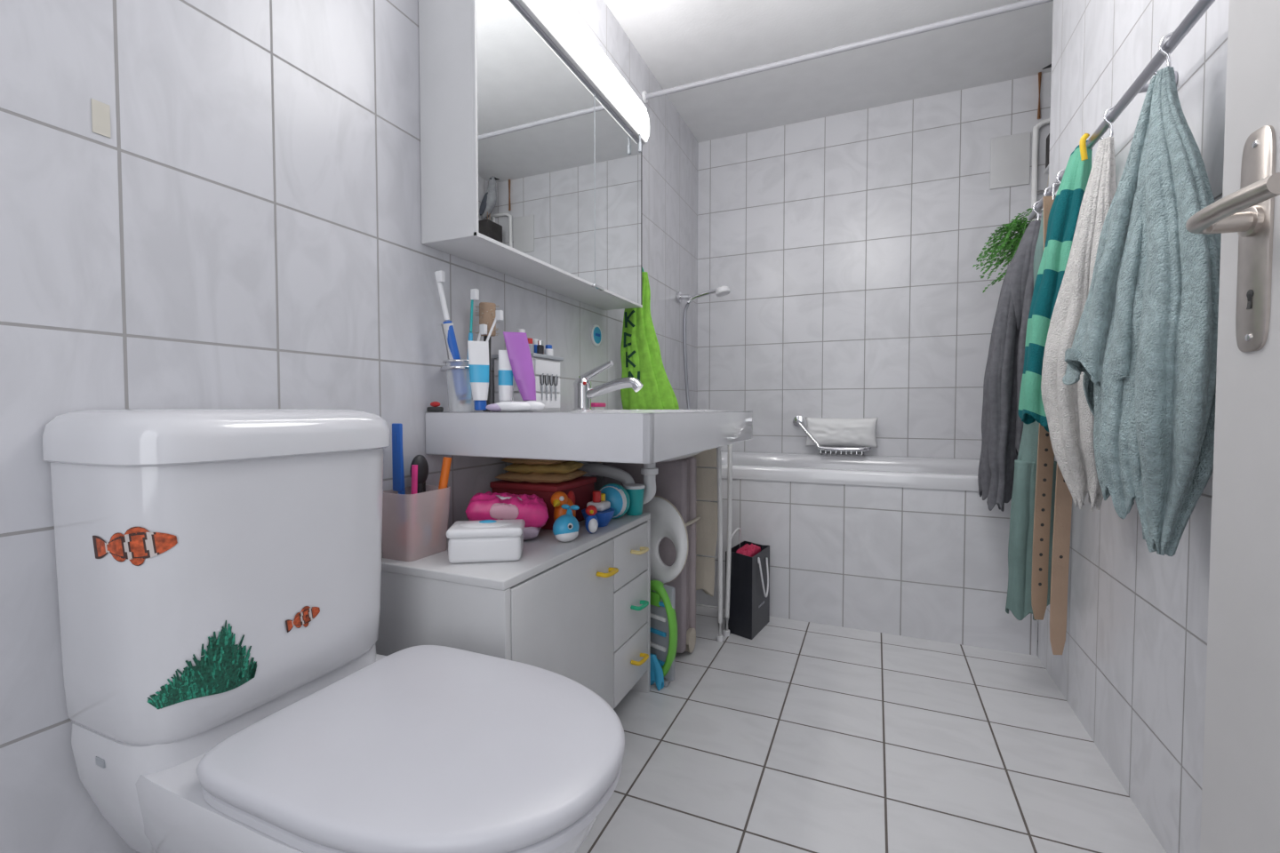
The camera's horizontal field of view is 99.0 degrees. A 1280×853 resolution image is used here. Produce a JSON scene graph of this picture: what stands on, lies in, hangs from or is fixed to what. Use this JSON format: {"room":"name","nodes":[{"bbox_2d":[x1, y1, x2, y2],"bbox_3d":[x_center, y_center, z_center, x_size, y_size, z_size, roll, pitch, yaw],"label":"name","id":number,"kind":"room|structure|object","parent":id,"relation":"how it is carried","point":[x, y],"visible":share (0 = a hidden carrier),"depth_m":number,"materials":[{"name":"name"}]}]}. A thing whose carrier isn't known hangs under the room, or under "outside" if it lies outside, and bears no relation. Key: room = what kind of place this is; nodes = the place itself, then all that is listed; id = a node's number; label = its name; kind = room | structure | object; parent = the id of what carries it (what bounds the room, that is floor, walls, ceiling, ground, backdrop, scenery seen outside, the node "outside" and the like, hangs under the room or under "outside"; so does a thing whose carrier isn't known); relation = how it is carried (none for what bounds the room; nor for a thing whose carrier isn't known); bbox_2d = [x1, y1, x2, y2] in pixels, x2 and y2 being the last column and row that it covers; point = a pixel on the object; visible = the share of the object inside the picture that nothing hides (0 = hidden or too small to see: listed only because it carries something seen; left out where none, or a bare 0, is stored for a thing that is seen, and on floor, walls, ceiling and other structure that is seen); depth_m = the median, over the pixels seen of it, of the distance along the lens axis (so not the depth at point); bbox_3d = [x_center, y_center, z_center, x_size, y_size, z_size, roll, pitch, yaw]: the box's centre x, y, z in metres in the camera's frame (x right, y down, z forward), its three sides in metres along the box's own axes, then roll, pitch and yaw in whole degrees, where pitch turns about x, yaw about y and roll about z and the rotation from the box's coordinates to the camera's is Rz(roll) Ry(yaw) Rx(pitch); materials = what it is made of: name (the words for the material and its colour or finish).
{"room":"bathroom","nodes":[
{"label":"bathroom","id":0,"kind":"room"},
{"bbox_2d":[0,0,698,852],"bbox_3d":[-0.468,-0.375,1.380,0.100,2.320,3.985,1,2,23],"label":"wall","id":1,"kind":"structure","parent":0,"point":[245,232],"depth_m":0.84,"materials":[{"name":"tile"}]},
{"bbox_2d":[91,98,111,137],"bbox_3d":[-0.700,-0.400,0.710,0.001,0.042,0.018,1,2,23],"label":"adhesive patch","id":2,"kind":"object","parent":1,"relation":"attached to","point":[100,112],"visible":1,"depth_m":0.71,"materials":[{"name":"white plastic"}]},
{"bbox_2d":[418,0,649,310],"bbox_3d":[-0.225,-0.773,1.573,0.182,0.722,0.894,1,2,23],"label":"upper cabinet","id":3,"kind":"object","parent":1,"relation":"attached to","point":[532,140],"visible":1,"depth_m":1.34,"materials":[{"name":"white laminate"}]},
{"bbox_2d":[517,0,649,143],"bbox_3d":[-0.223,-1.064,1.562,0.178,0.140,0.894,1,2,23],"label":"lamp","id":4,"kind":"object","parent":3,"relation":"attached to","point":[553,20],"depth_m":1.54,"materials":[{"name":"white plastic"}]},
{"bbox_2d":[638,134,641,152],"bbox_3d":[0.000,-0.976,1.883,0.012,0.058,0.013,1,2,23],"label":"switch","id":5,"kind":"object","parent":3,"relation":"attached to","point":[639,135],"depth_m":1.88,"materials":[{"name":"grey plastic"}]},
{"bbox_2d":[620,264,679,409],"bbox_3d":[0.035,-0.282,2.034,0.228,0.637,0.120,0,2,8],"label":"hand towel","id":6,"kind":"object","parent":3,"relation":"hanging from","point":[640,352],"visible":0.68,"depth_m":2.02,"materials":[{"name":"green fabric"}]},
{"bbox_2d":[424,360,752,504],"bbox_3d":[-0.050,0.022,1.540,0.548,0.432,0.917,1,2,23],"label":"washbasin","id":7,"kind":"object","parent":1,"relation":"attached to","point":[647,437],"visible":0.94,"depth_m":1.15,"materials":[{"name":"white ceramic"}]},
{"bbox_2d":[426,401,443,412],"bbox_3d":[-0.458,-0.044,1.223,0.040,0.023,0.012,1,2,23],"label":"soap tray","id":8,"kind":"object","parent":7,"relation":"on","point":[435,408],"visible":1,"depth_m":1.22,"materials":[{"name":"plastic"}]},
{"bbox_2d":[434,270,503,405],"bbox_3d":[-0.391,-0.188,1.264,0.164,0.308,0.090,-1,2,-29],"label":"toothbrush holder","id":9,"kind":"object","parent":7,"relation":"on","point":[462,387],"visible":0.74,"depth_m":1.23,"materials":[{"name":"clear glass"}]},
{"bbox_2d":[467,340,488,410],"bbox_3d":[-0.355,-0.112,1.208,0.034,0.152,0.035,1,2,23],"label":"toothpaste tube","id":10,"kind":"object","parent":7,"relation":"on","point":[478,351],"visible":1,"depth_m":1.20,"materials":[{"name":"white plastic"}]},
{"bbox_2d":[475,302,499,411],"bbox_3d":[-0.376,-0.171,1.352,0.060,0.269,0.060,1,2,23],"label":"brush","id":11,"kind":"object","parent":7,"relation":"on","point":[486,312],"visible":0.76,"depth_m":1.34,"materials":[{"name":"beige wood"}]},
{"bbox_2d":[498,350,513,402],"bbox_3d":[-0.308,-0.106,1.251,0.031,0.137,0.030,1,2,23],"label":"toothpaste tube","id":12,"kind":"object","parent":7,"relation":"on","point":[506,376],"visible":0.79,"depth_m":1.24,"materials":[{"name":"white plastic"}]},
{"bbox_2d":[485,400,544,411],"bbox_3d":[-0.270,-0.044,1.191,0.127,0.023,0.040,0,2,-2],"label":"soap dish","id":13,"kind":"object","parent":7,"relation":"on","point":[531,405],"visible":1,"depth_m":1.18,"materials":[{"name":"white ceramic"}]},
{"bbox_2d":[503,331,535,411],"bbox_3d":[-0.273,-0.126,1.255,0.074,0.180,0.031,0,2,7],"label":"tube","id":14,"kind":"object","parent":7,"relation":"on","point":[516,343],"visible":0.8,"depth_m":1.25,"materials":[{"name":"purple plastic"}]},
{"bbox_2d":[491,352,563,411],"bbox_3d":[-0.296,-0.115,1.469,0.135,0.148,0.146,1,2,23],"label":"rack","id":15,"kind":"object","parent":7,"relation":"on","point":[546,368],"visible":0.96,"depth_m":1.43,"materials":[{"name":"white plastic"}]},
{"bbox_2d":[517,328,525,332],"bbox_3d":[-0.317,-0.224,1.458,0.028,0.070,0.028,1,2,23],"label":"bottle","id":16,"kind":"object","parent":15,"relation":"on","point":[518,330],"visible":0.23,"depth_m":1.45,"materials":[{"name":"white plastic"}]},
{"bbox_2d":[527,338,534,352],"bbox_3d":[-0.288,-0.209,1.424,0.022,0.042,0.022,1,2,23],"label":"bottle","id":17,"kind":"object","parent":15,"relation":"on","point":[530,340],"visible":0.52,"depth_m":1.42,"materials":[{"name":"grey plastic"}]},
{"bbox_2d":[532,338,538,353],"bbox_3d":[-0.281,-0.211,1.465,0.024,0.044,0.024,1,2,23],"label":"bottle","id":18,"kind":"object","parent":15,"relation":"on","point":[534,340],"visible":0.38,"depth_m":1.46,"materials":[{"name":"blue plastic"}]},
{"bbox_2d":[536,340,543,354],"bbox_3d":[-0.261,-0.207,1.435,0.018,0.038,0.018,1,2,23],"label":"bottle","id":19,"kind":"object","parent":15,"relation":"on","point":[540,348],"visible":0.84,"depth_m":1.43,"materials":[{"name":"black plastic"}]},
{"bbox_2d":[544,344,552,356],"bbox_3d":[-0.246,-0.204,1.472,0.024,0.030,0.024,1,2,23],"label":"bottle","id":20,"kind":"object","parent":15,"relation":"on","point":[548,351],"visible":0.88,"depth_m":1.46,"materials":[{"name":"white plastic"}]},
{"bbox_2d":[591,402,606,409],"bbox_3d":[-0.150,-0.067,1.849,0.040,0.026,0.080,1,2,23],"label":"brush","id":21,"kind":"object","parent":7,"relation":"on","point":[594,405],"visible":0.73,"depth_m":1.83,"materials":[{"name":"pink plastic"}]},
{"bbox_2d":[485,409,719,413],"bbox_3d":[-0.050,0.018,1.540,0.548,0.131,0.917,1,2,23],"label":"basin","id":22,"kind":"object","parent":7,"relation":"in","point":[573,411],"depth_m":1.35,"materials":[{"name":"white ceramic"}]},
{"bbox_2d":[572,360,643,410],"bbox_3d":[-0.100,-0.121,1.641,0.226,0.152,0.060,1,2,23],"label":"faucet","id":23,"kind":"object","parent":7,"relation":"on","point":[584,393],"depth_m":1.65,"materials":[{"name":"silver metal"}]},
{"bbox_2d":[642,496,688,583],"bbox_3d":[0.049,0.359,1.736,0.240,0.272,0.052,2,2,39],"label":"seat","id":24,"kind":"object","parent":7,"relation":"hanging from","point":[667,521],"visible":0.72,"depth_m":1.70,"materials":[{"name":"white plastic"}]},
{"bbox_2d":[590,324,601,345],"bbox_3d":[-0.155,-0.328,1.966,0.010,0.076,0.076,1,2,23],"label":"gauge","id":25,"kind":"object","parent":1,"relation":"attached to","point":[596,333],"visible":1,"depth_m":1.96,"materials":[{"name":"white plastic"}]},
{"bbox_2d":[676,285,730,409],"bbox_3d":[0.306,-0.336,2.711,0.268,0.715,0.200,1,2,23],"label":"shower","id":26,"kind":"object","parent":1,"relation":"attached to","point":[722,291],"visible":0.75,"depth_m":2.76,"materials":[{"name":"silver metal"}]},
{"bbox_2d":[641,0,1053,103],"bbox_3d":[0.810,-1.401,2.002,1.728,0.044,0.044,1,2,23],"label":"rail","id":27,"kind":"object","parent":1,"relation":"attached to","point":[1025,4],"visible":1,"depth_m":2.01,"materials":[{"name":"white plastic"}]},
{"bbox_2d":[603,0,1053,142],"bbox_3d":[0.395,-1.562,0.969,1.980,0.080,3.985,1,2,23],"label":"ceiling","id":28,"kind":"structure","parent":0,"point":[681,42],"depth_m":2.27,"materials":[{"name":"paint"}]},
{"bbox_2d":[575,605,1166,852],"bbox_3d":[0.395,0.837,1.047,1.980,0.080,3.985,1,2,23],"label":"floor","id":29,"kind":"structure","parent":0,"point":[796,736],"depth_m":1.31,"materials":[{"name":"tile"}]},
{"bbox_2d":[42,408,624,852],"bbox_3d":[-0.344,0.392,0.716,0.675,0.830,0.381,1,2,23],"label":"toilet","id":30,"kind":"object","parent":29,"relation":"on","point":[228,689],"visible":1,"depth_m":0.65,"materials":[{"name":"white ceramic"}]},
{"bbox_2d":[375,512,650,709],"bbox_3d":[-0.241,0.524,1.346,0.357,0.526,0.688,1,2,23],"label":"base cabinet","id":31,"kind":"object","parent":29,"relation":"on","point":[578,610],"visible":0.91,"depth_m":1.13,"materials":[{"name":"white laminate"}]},
{"bbox_2d":[392,423,451,552],"bbox_3d":[-0.467,0.130,1.143,0.091,0.274,0.127,1,2,23],"label":"pencil cup","id":32,"kind":"object","parent":31,"relation":"on","point":[416,533],"visible":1,"depth_m":1.13,"materials":[{"name":"pink plastic"}]},
{"bbox_2d":[446,519,525,563],"bbox_3d":[-0.312,0.229,1.117,0.146,0.077,0.096,0,2,-8],"label":"box","id":33,"kind":"object","parent":31,"relation":"on","point":[485,540],"visible":1,"depth_m":1.07,"materials":[{"name":"white plastic"}]},
{"bbox_2d":[464,491,549,540],"bbox_3d":[-0.315,0.207,1.276,0.202,0.113,0.115,0,2,-9],"label":"pack","id":34,"kind":"object","parent":31,"relation":"on","point":[532,509],"visible":0.75,"depth_m":1.24,"materials":[{"name":"pink plastic"}]},
{"bbox_2d":[489,476,596,529],"bbox_3d":[-0.258,0.200,1.490,0.207,0.112,0.210,1,2,23],"label":"storage box","id":35,"kind":"object","parent":31,"relation":"on","point":[582,487],"visible":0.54,"depth_m":1.41,"materials":[{"name":"red plastic"}]},
{"bbox_2d":[495,457,586,483],"bbox_3d":[-0.258,0.111,1.477,0.200,0.070,0.190,1,2,18],"label":"towel","id":36,"kind":"object","parent":35,"relation":"on","point":[534,471],"visible":0.82,"depth_m":1.41,"materials":[{"name":"fabric"}]},
{"bbox_2d":[550,490,575,521],"bbox_3d":[-0.191,0.209,1.347,0.048,0.102,0.117,1,2,23],"label":"toy","id":37,"kind":"object","parent":31,"relation":"on","point":[558,499],"visible":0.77,"depth_m":1.33,"materials":[{"name":"orange plastic"}]},
{"bbox_2d":[552,504,579,542],"bbox_3d":[-0.168,0.225,1.264,0.057,0.076,0.087,0,2,11],"label":"toy whale","id":38,"kind":"object","parent":31,"relation":"on","point":[565,528],"visible":1,"depth_m":1.23,"materials":[{"name":"blue plastic"}]},
{"bbox_2d":[584,504,598,533],"bbox_3d":[-0.116,0.226,1.330,0.032,0.069,0.038,-2,2,-40],"label":"penguin","id":39,"kind":"object","parent":31,"relation":"on","point":[591,523],"visible":1,"depth_m":1.32,"materials":[{"name":"blue plastic"}]},
{"bbox_2d":[581,490,615,527],"bbox_3d":[-0.110,0.212,1.421,0.084,0.090,0.099,1,2,23],"label":"boat","id":40,"kind":"object","parent":31,"relation":"on","point":[604,514],"visible":0.83,"depth_m":1.40,"materials":[{"name":"blue plastic"}]},
{"bbox_2d":[599,483,630,519],"bbox_3d":[-0.075,0.206,1.515,0.098,0.098,0.080,1,2,23],"label":"ball","id":41,"kind":"object","parent":31,"relation":"on","point":[616,494],"visible":0.7,"depth_m":1.49,"materials":[{"name":"blue plastic"}]},
{"bbox_2d":[623,483,644,515],"bbox_3d":[-0.017,0.210,1.574,0.062,0.085,0.062,1,2,23],"label":"cup","id":42,"kind":"object","parent":31,"relation":"on","point":[636,492],"visible":0.88,"depth_m":1.55,"materials":[{"name":"plastic"}]},
{"bbox_2d":[602,456,700,653],"bbox_3d":[0.032,0.433,1.901,0.326,0.660,0.151,1,2,23],"label":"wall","id":43,"kind":"structure","parent":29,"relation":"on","point":[676,480],"depth_m":1.82,"materials":[{"name":"beige fabric"}]},
{"bbox_2d":[650,653,663,690],"bbox_3d":[0.045,0.728,1.626,0.058,0.100,0.025,1,2,23],"label":"cleaning cloth","id":44,"kind":"object","parent":29,"relation":"on","point":[657,676],"visible":0.72,"depth_m":1.62,"materials":[{"name":"fabric"}]},
{"bbox_2d":[650,579,677,687],"bbox_3d":[0.049,0.621,1.663,0.151,0.311,0.085,1,2,23],"label":"step stool","id":45,"kind":"object","parent":29,"relation":"on","point":[663,617],"visible":0.52,"depth_m":1.63,"materials":[{"name":"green plastic"}]},
{"bbox_2d":[693,444,732,642],"bbox_3d":[0.123,0.400,2.044,0.429,0.729,0.105,1,2,23],"label":"drying rack","id":46,"kind":"object","parent":29,"relation":"on","point":[708,462],"visible":0.32,"depth_m":1.98,"materials":[{"name":"white metal"}]},
{"bbox_2d":[725,528,769,639],"bbox_3d":[0.412,0.578,2.075,0.148,0.368,0.202,2,2,40],"label":"gift bag","id":47,"kind":"object","parent":29,"relation":"on","point":[749,592],"visible":0.94,"depth_m":2.01,"materials":[{"name":"black paper"}]},
{"bbox_2d":[696,450,1038,655],"bbox_3d":[0.963,0.454,2.416,1.728,0.596,0.797,1,2,23],"label":"bathtub","id":48,"kind":"object","parent":29,"relation":"on","point":[909,547],"visible":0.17,"depth_m":2.03,"materials":[{"name":"white ceramic"}]},
{"bbox_2d":[697,72,1051,458],"bbox_3d":[1.210,-0.420,2.771,1.880,2.320,0.100,1,2,23],"label":"wall","id":49,"kind":"structure","parent":0,"point":[846,247],"depth_m":2.74,"materials":[{"name":"tile"}]},
{"bbox_2d":[792,416,871,455],"bbox_3d":[0.964,0.043,2.767,0.384,0.191,0.126,1,2,23],"label":"grab bar","id":50,"kind":"object","parent":49,"relation":"attached to","point":[798,420],"visible":0.97,"depth_m":2.73,"materials":[{"name":"silver metal"}]},
{"bbox_2d":[805,417,878,447],"bbox_3d":[1.013,0.029,2.759,0.344,0.148,0.081,1,2,23],"label":"pillow","id":51,"kind":"object","parent":50,"relation":"on","point":[837,432],"visible":0.98,"depth_m":2.72,"materials":[{"name":"fabric"}]},
{"bbox_2d":[989,131,1030,189],"bbox_3d":[1.680,-1.206,2.483,0.152,0.230,0.008,1,2,23],"label":"access panel","id":52,"kind":"object","parent":49,"relation":"attached to","point":[1010,155],"visible":1,"depth_m":2.48,"materials":[{"name":"white plastic"}]},
{"bbox_2d":[1037,72,1041,119],"bbox_3d":[1.772,-1.468,2.426,0.014,0.198,0.014,1,2,23],"label":"copper pipe","id":53,"kind":"object","parent":49,"relation":"attached to","point":[1039,73],"visible":1,"depth_m":2.42,"materials":[{"name":"brown metal"}]},
{"bbox_2d":[1031,117,1050,220],"bbox_3d":[1.825,-0.880,2.419,0.163,0.961,0.030,1,2,23],"label":"towel radiator","id":54,"kind":"object","parent":49,"relation":"attached to","point":[1036,130],"visible":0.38,"depth_m":2.43,"materials":[{"name":"white metal"}]},
{"bbox_2d":[972,176,1048,293],"bbox_3d":[1.497,-1.016,2.042,0.426,1.079,0.423,1,2,23],"label":"hanging fern","id":55,"kind":"object","parent":54,"relation":"hanging from","point":[1007,242],"visible":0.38,"depth_m":2.08,"materials":[{"name":"green plant"}]},
{"bbox_2d":[1037,0,1229,852],"bbox_3d":[0.857,-0.341,0.322,0.290,2.320,3.090,1,2,23],"label":"wall","id":56,"kind":"structure","parent":0,"point":[1131,668],"depth_m":1.15,"materials":[{"name":"tile"}]},
{"bbox_2d":[1027,0,1215,220],"bbox_3d":[1.044,-0.641,1.218,0.080,0.074,1.200,1,2,23],"label":"towel rail","id":57,"kind":"object","parent":56,"relation":"attached to","point":[1140,85],"visible":0.58,"depth_m":1.02,"materials":[{"name":"metal"}]},
{"bbox_2d":[977,220,1040,511],"bbox_3d":[1.162,-0.185,1.717,0.154,0.882,0.192,1,2,23],"label":"towel","id":58,"kind":"object","parent":57,"relation":"hanging from","point":[1002,427],"visible":0.77,"depth_m":1.66,"materials":[{"name":"grey fabric"}]},
{"bbox_2d":[1009,220,1040,330],"bbox_3d":[1.167,-0.456,1.661,0.086,0.327,0.070,1,2,23],"label":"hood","id":59,"kind":"object","parent":58,"relation":"attached to","point":[1021,268],"depth_m":1.64,"materials":[{"name":"grey fabric"}]},
{"bbox_2d":[1005,209,1056,620],"bbox_3d":[1.136,-0.033,1.576,0.123,1.177,0.096,1,2,23],"label":"trousers","id":60,"kind":"object","parent":57,"relation":"hanging from","point":[1022,506],"visible":0.46,"depth_m":1.56,"materials":[{"name":"fabric"}]},
{"bbox_2d":[1031,183,1071,655],"bbox_3d":[1.119,-0.016,1.469,0.092,1.267,0.032,1,2,23],"label":"belt","id":61,"kind":"object","parent":57,"relation":"hanging from","point":[1045,455],"visible":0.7,"depth_m":1.48,"materials":[{"name":"brown leather"}]},
{"bbox_2d":[1017,140,1092,431],"bbox_3d":[1.031,-0.322,1.362,0.130,0.700,0.162,1,2,26],"label":"towel","id":62,"kind":"object","parent":57,"relation":"hanging from","point":[1063,216],"visible":0.62,"depth_m":1.33,"materials":[{"name":"teal fabric"}]},
{"bbox_2d":[1040,136,1116,511],"bbox_3d":[0.963,-0.216,1.193,0.119,0.785,0.201,1,2,23],"label":"bath towel","id":63,"kind":"object","parent":57,"relation":"hanging from","point":[1070,420],"visible":0.64,"depth_m":1.16,"materials":[{"name":"white fabric"}]},
{"bbox_2d":[1079,133,1089,160],"bbox_3d":[1.028,-0.647,1.265,0.019,0.060,0.017,1,2,23],"label":"hook","id":64,"kind":"object","parent":57,"relation":"attached to","point":[1083,140],"visible":1,"depth_m":1.26,"materials":[{"name":"plastic"}]},
{"bbox_2d":[1062,66,1221,556],"bbox_3d":[0.852,-0.202,0.922,0.151,0.807,0.379,0,2,11],"label":"bath towel","id":65,"kind":"object","parent":57,"relation":"hanging from","point":[1144,346],"visible":0.98,"depth_m":0.85,"materials":[{"name":"teal fabric"}]},
{"bbox_2d":[1200,0,1279,852],"bbox_3d":[0.618,-0.211,0.299,0.038,2.038,0.800,1,2,18],"label":"leaf","id":66,"kind":"object","parent":56,"relation":"attached to","point":[1241,788],"visible":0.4,"depth_m":0.64,"materials":[{"name":"paint"}]},
{"bbox_2d":[1235,125,1276,351],"bbox_3d":[0.703,-0.212,0.627,0.007,0.252,0.048,1,2,18],"label":"escutcheon","id":67,"kind":"object","parent":66,"relation":"attached to","point":[1254,261],"depth_m":0.62,"materials":[{"name":"metal"}]},
{"bbox_2d":[1185,172,1279,234],"bbox_3d":[0.635,-0.235,0.590,0.036,0.023,0.137,1,2,23],"label":"lever","id":68,"kind":"object","parent":67,"relation":"attached to","point":[1202,222],"visible":1,"depth_m":0.57,"materials":[{"name":"metal"}]},
{"bbox_2d":[1244,334,1251,341],"bbox_3d":[0.702,-0.102,0.631,0.002,0.008,0.008,1,2,18],"label":"screw","id":69,"kind":"object","parent":67,"relation":"attached to","point":[1248,337],"visible":1,"depth_m":0.63,"materials":[{"name":"silver metal"}]},
{"bbox_2d":[1246,289,1253,297],"bbox_3d":[0.703,-0.152,0.629,0.002,0.010,0.010,1,2,18],"label":"keyhole","id":70,"kind":"object","parent":67,"relation":"attached to","point":[1249,292],"visible":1,"depth_m":0.63,"materials":[{"name":"grey metal"}]},
{"bbox_2d":[1237,205,1263,237],"bbox_3d":[0.700,-0.235,0.627,0.010,0.034,0.034,1,2,23],"label":"rose","id":71,"kind":"object","parent":67,"relation":"attached to","point":[1257,211],"depth_m":0.62,"materials":[{"name":"silver metal"}]},
{"bbox_2d":[1207,211,1253,234],"bbox_3d":[0.685,-0.236,0.632,0.046,0.022,0.026,1,2,23],"label":"lever neck","id":72,"kind":"object","parent":71,"relation":"attached to","point":[1239,221],"depth_m":0.62,"materials":[{"name":"silver metal"}]},
{"bbox_2d":[1251,140,1258,148],"bbox_3d":[0.702,-0.322,0.624,0.002,0.008,0.008,1,2,18],"label":"screw","id":73,"kind":"object","parent":67,"relation":"attached to","point":[1254,144],"visible":1,"depth_m":0.62,"materials":[{"name":"silver metal"}]},
{"bbox_3d":[1.216,-0.350,0.600,0.150,2.320,3.885,1,2,23],"label":"wall niche","id":74,"kind":"object","parent":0,"visible":0},
{"bbox_2d":[1043,164,1048,174],"bbox_3d":[1.795,-1.080,2.288,0.137,0.070,0.165,1,2,23],"label":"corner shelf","id":75,"kind":"object","parent":74,"relation":"attached to","point":[1046,171],"visible":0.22,"depth_m":2.36,"materials":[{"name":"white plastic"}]},
{"bbox_2d":[1042,64,1051,168],"bbox_3d":[1.776,-1.328,2.288,0.157,0.425,0.145,1,2,23],"label":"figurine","id":76,"kind":"object","parent":75,"relation":"on","point":[1047,153],"visible":0.02,"depth_m":2.34,"materials":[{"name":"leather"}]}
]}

